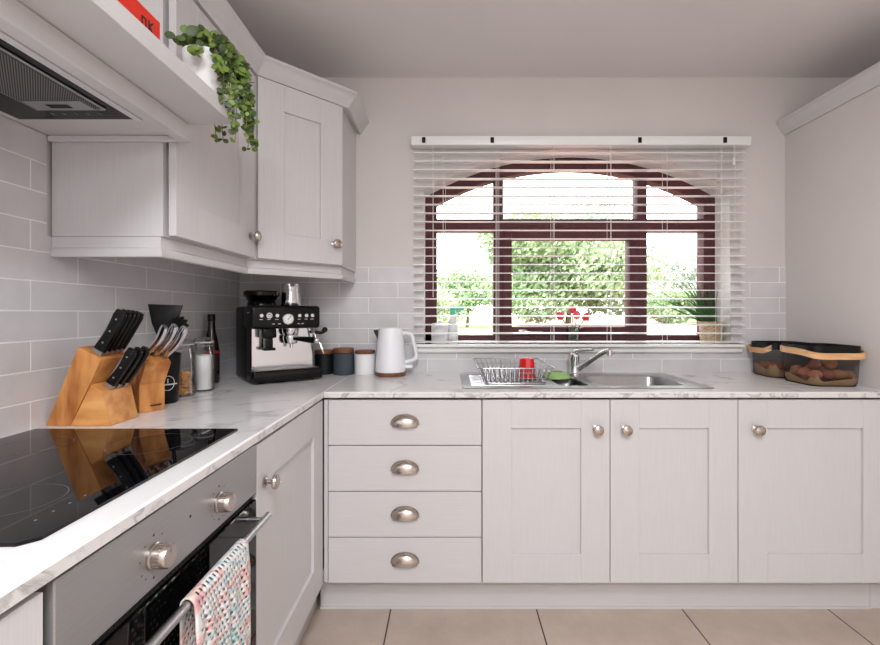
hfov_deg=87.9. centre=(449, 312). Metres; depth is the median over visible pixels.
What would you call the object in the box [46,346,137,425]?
knife block
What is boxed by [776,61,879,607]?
tall cabinet
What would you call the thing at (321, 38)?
ceiling
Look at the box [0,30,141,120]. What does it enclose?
hood
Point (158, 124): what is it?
hood canopy
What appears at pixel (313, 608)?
plinth
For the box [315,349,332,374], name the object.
canister
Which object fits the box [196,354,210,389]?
sugar
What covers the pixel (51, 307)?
backsplash
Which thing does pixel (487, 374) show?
dish rack
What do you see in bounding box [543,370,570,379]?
bowl
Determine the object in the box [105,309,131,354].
knife
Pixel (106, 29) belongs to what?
shelf
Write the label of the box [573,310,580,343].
tulip
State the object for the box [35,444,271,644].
oven
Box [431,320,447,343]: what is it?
jar
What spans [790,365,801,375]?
potato
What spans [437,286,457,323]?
bush
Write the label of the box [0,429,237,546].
cooktop
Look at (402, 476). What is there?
drawer unit
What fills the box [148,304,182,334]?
spatula
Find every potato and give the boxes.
[762,361,772,368]
[768,363,783,369]
[784,363,794,369]
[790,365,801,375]
[797,367,809,377]
[807,370,822,377]
[808,359,821,368]
[821,360,837,368]
[821,370,834,379]
[831,369,847,378]
[844,370,856,378]
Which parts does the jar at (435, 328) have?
lid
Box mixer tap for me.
[569,348,612,374]
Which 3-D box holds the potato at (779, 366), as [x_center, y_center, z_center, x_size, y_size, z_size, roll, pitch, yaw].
[1.560,0.263,2.182,0.066,0.048,0.049,0,0,0]
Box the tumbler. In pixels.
[518,357,534,377]
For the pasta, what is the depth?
1.67 m
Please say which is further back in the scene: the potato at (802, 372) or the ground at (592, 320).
the ground at (592, 320)
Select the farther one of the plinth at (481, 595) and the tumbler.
the tumbler
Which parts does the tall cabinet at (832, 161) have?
cornice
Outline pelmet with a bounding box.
[50,237,354,282]
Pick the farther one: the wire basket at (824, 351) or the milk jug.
the milk jug
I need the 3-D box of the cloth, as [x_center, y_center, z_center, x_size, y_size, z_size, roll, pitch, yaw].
[-0.444,0.663,0.884,0.040,0.346,0.212,0,0,0]
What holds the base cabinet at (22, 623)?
on the floor
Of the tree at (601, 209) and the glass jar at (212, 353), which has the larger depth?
the tree at (601, 209)
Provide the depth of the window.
2.49 m
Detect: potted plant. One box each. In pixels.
[164,24,259,151]
[650,274,722,343]
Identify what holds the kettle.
on the countertop at (413, 384)
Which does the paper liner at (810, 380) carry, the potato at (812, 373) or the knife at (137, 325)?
the potato at (812, 373)
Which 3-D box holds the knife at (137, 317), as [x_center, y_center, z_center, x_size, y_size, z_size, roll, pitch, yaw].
[-0.934,0.053,1.309,0.085,0.123,0.018,0,0,0]
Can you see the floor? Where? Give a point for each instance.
(325, 626)
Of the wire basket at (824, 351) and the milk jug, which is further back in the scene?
the milk jug
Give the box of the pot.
[165,352,180,403]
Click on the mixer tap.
(575, 367)
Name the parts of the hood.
filter frame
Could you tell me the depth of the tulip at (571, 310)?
2.43 m
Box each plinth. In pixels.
[294,598,316,644]
[320,566,870,608]
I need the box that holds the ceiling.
[193,0,879,77]
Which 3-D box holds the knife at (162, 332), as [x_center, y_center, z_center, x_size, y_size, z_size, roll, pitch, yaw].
[-0.893,0.083,1.380,0.100,0.098,0.016,0,0,20]
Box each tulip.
[556,312,570,343]
[569,305,577,343]
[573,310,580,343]
[575,312,589,343]
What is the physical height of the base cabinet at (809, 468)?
0.726 m
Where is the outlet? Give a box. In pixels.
[259,329,275,350]
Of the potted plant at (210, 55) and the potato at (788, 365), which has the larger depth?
the potato at (788, 365)
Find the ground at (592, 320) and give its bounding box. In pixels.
[460,317,696,334]
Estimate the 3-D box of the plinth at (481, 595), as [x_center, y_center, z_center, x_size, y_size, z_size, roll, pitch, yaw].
[0.600,1.139,1.891,2.270,0.163,0.024,0,0,0]
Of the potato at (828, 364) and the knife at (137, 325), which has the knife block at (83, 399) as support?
the knife at (137, 325)
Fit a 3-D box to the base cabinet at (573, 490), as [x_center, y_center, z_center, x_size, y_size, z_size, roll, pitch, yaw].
[0.625,0.691,2.040,0.998,0.726,0.601,0,0,0]
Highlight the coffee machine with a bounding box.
[236,290,327,383]
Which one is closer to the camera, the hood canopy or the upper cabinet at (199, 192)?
the hood canopy
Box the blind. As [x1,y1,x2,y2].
[411,136,750,346]
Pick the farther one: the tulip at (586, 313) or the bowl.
the tulip at (586, 313)
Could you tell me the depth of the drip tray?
2.01 m
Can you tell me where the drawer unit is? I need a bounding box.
[324,398,480,582]
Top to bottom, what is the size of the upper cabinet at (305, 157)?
0.716 m
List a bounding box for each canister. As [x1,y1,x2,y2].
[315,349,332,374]
[333,347,353,374]
[355,349,374,374]
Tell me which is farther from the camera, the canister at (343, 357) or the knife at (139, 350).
the canister at (343, 357)
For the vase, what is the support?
on the window
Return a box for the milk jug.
[280,284,300,305]
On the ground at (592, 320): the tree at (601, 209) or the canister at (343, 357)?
the tree at (601, 209)
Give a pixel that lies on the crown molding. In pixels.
(222, 15)
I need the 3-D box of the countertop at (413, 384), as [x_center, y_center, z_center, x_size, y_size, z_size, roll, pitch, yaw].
[0.624,0.317,2.058,2.223,0.022,0.592,0,0,0]
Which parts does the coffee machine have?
splash plate, portafilter handle, steam lever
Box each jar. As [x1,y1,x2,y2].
[170,339,195,396]
[193,336,214,391]
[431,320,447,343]
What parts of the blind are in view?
ladder cord, ladder cord, rail, ladder cord, ladder cord, ladder cord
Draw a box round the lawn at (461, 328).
[443,318,519,334]
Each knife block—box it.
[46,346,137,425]
[129,354,170,412]
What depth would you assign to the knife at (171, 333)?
1.38 m
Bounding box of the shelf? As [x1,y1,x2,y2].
[18,0,233,123]
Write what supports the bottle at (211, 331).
on the countertop at (256, 410)
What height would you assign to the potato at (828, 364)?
0.045 m
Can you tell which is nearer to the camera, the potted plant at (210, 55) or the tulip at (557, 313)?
the potted plant at (210, 55)
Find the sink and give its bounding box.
[460,373,713,398]
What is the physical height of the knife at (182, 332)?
0.104 m
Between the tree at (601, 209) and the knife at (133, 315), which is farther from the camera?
the tree at (601, 209)
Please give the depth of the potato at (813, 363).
1.94 m
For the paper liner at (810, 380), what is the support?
in the wire basket at (824, 351)
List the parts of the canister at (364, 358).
lid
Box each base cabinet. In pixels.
[0,592,42,644]
[252,400,322,644]
[481,398,737,582]
[732,398,879,582]
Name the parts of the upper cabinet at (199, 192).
door, knob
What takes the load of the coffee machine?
on the countertop at (256, 410)
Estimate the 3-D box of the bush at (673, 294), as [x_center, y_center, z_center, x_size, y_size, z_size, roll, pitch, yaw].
[13.414,-0.456,28.474,4.597,2.314,4.376,0,0,11]
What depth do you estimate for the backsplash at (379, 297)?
2.35 m
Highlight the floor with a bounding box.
[299,548,879,644]
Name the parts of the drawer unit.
corner post, drawer, handle, drawer, handle, drawer, handle, drawer, handle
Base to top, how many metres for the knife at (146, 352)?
0.116 m
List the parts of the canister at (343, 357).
lid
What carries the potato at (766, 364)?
on the paper liner at (773, 371)
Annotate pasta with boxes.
[178,371,190,394]
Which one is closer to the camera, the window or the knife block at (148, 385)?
the knife block at (148, 385)
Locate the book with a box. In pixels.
[118,0,159,39]
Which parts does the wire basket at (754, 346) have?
handle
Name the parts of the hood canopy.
soffit panel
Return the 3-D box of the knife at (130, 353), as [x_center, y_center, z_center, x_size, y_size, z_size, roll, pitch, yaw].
[-0.911,0.153,1.262,0.086,0.116,0.019,0,0,0]
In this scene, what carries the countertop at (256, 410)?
on the base cabinet at (289, 547)
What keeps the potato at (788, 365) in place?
on the paper liner at (773, 371)
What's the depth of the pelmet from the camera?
1.31 m
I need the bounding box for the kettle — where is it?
[373,327,417,376]
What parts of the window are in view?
sash handle, opening sash, sill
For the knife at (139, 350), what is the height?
0.116 m
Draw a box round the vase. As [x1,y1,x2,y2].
[566,327,579,343]
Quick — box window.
[417,158,742,352]
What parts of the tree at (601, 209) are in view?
crown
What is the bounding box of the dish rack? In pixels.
[473,358,554,384]
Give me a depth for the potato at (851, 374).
1.90 m
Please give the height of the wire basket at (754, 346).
0.164 m
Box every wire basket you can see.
[748,341,807,377]
[780,343,865,386]
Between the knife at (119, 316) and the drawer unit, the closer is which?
the knife at (119, 316)
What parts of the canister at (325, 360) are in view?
lid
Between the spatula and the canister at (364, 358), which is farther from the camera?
the canister at (364, 358)
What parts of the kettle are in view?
lid, handle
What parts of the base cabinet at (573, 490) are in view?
door, knob, knob, door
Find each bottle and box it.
[203,314,219,382]
[448,306,463,343]
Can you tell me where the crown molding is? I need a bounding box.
[194,0,368,133]
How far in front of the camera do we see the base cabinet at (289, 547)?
1.43 m
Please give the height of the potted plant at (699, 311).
0.383 m
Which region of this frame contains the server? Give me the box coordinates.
[168,316,188,353]
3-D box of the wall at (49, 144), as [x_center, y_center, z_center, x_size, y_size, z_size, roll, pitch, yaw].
[-1.250,0.000,-0.100,0.300,2.440,5.600,0,0,0]
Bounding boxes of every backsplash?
[0,115,238,437]
[240,267,785,371]
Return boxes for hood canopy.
[0,0,189,142]
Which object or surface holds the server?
in the pot
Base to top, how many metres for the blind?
1.063 m
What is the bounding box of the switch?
[405,364,412,367]
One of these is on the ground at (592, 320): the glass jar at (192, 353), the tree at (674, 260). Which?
the tree at (674, 260)
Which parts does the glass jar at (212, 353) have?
lid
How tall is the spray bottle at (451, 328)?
0.214 m
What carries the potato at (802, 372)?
on the paper liner at (810, 380)
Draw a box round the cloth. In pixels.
[179,539,250,644]
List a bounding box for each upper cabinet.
[52,0,261,258]
[246,76,355,271]
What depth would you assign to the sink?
2.06 m
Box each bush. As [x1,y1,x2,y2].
[437,266,514,326]
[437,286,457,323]
[647,287,696,323]
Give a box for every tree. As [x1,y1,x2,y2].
[476,210,667,325]
[556,192,631,320]
[648,249,696,296]
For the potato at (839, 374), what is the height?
0.042 m
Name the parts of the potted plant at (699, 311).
pot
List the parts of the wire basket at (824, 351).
handle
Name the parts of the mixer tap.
lever, spout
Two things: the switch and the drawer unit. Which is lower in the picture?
the drawer unit
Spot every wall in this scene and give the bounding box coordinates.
[0,114,51,235]
[239,78,877,547]
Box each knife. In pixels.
[92,309,127,355]
[103,347,136,388]
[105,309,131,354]
[110,310,135,353]
[115,310,139,352]
[115,347,143,387]
[120,311,143,351]
[123,346,149,385]
[146,324,167,354]
[151,323,177,356]
[160,326,187,358]
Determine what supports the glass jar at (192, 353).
on the countertop at (256, 410)
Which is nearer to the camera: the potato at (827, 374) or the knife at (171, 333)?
the knife at (171, 333)
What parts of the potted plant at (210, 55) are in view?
pot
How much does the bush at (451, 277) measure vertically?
2.656 m
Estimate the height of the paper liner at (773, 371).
0.063 m
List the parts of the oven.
knob, door, handle, knob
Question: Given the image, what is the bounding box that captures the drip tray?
[247,365,321,383]
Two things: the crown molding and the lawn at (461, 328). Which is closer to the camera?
the crown molding
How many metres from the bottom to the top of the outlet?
0.096 m
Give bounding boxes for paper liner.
[754,361,807,376]
[785,371,856,385]
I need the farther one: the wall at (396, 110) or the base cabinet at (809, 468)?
the wall at (396, 110)
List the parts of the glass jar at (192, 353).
lid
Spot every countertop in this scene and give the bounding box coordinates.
[0,372,354,613]
[324,372,879,397]
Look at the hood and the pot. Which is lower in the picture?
the pot
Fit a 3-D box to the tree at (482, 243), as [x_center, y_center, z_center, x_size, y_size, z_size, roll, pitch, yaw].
[6.133,-2.316,23.819,9.597,6.002,8.643,0,0,7]

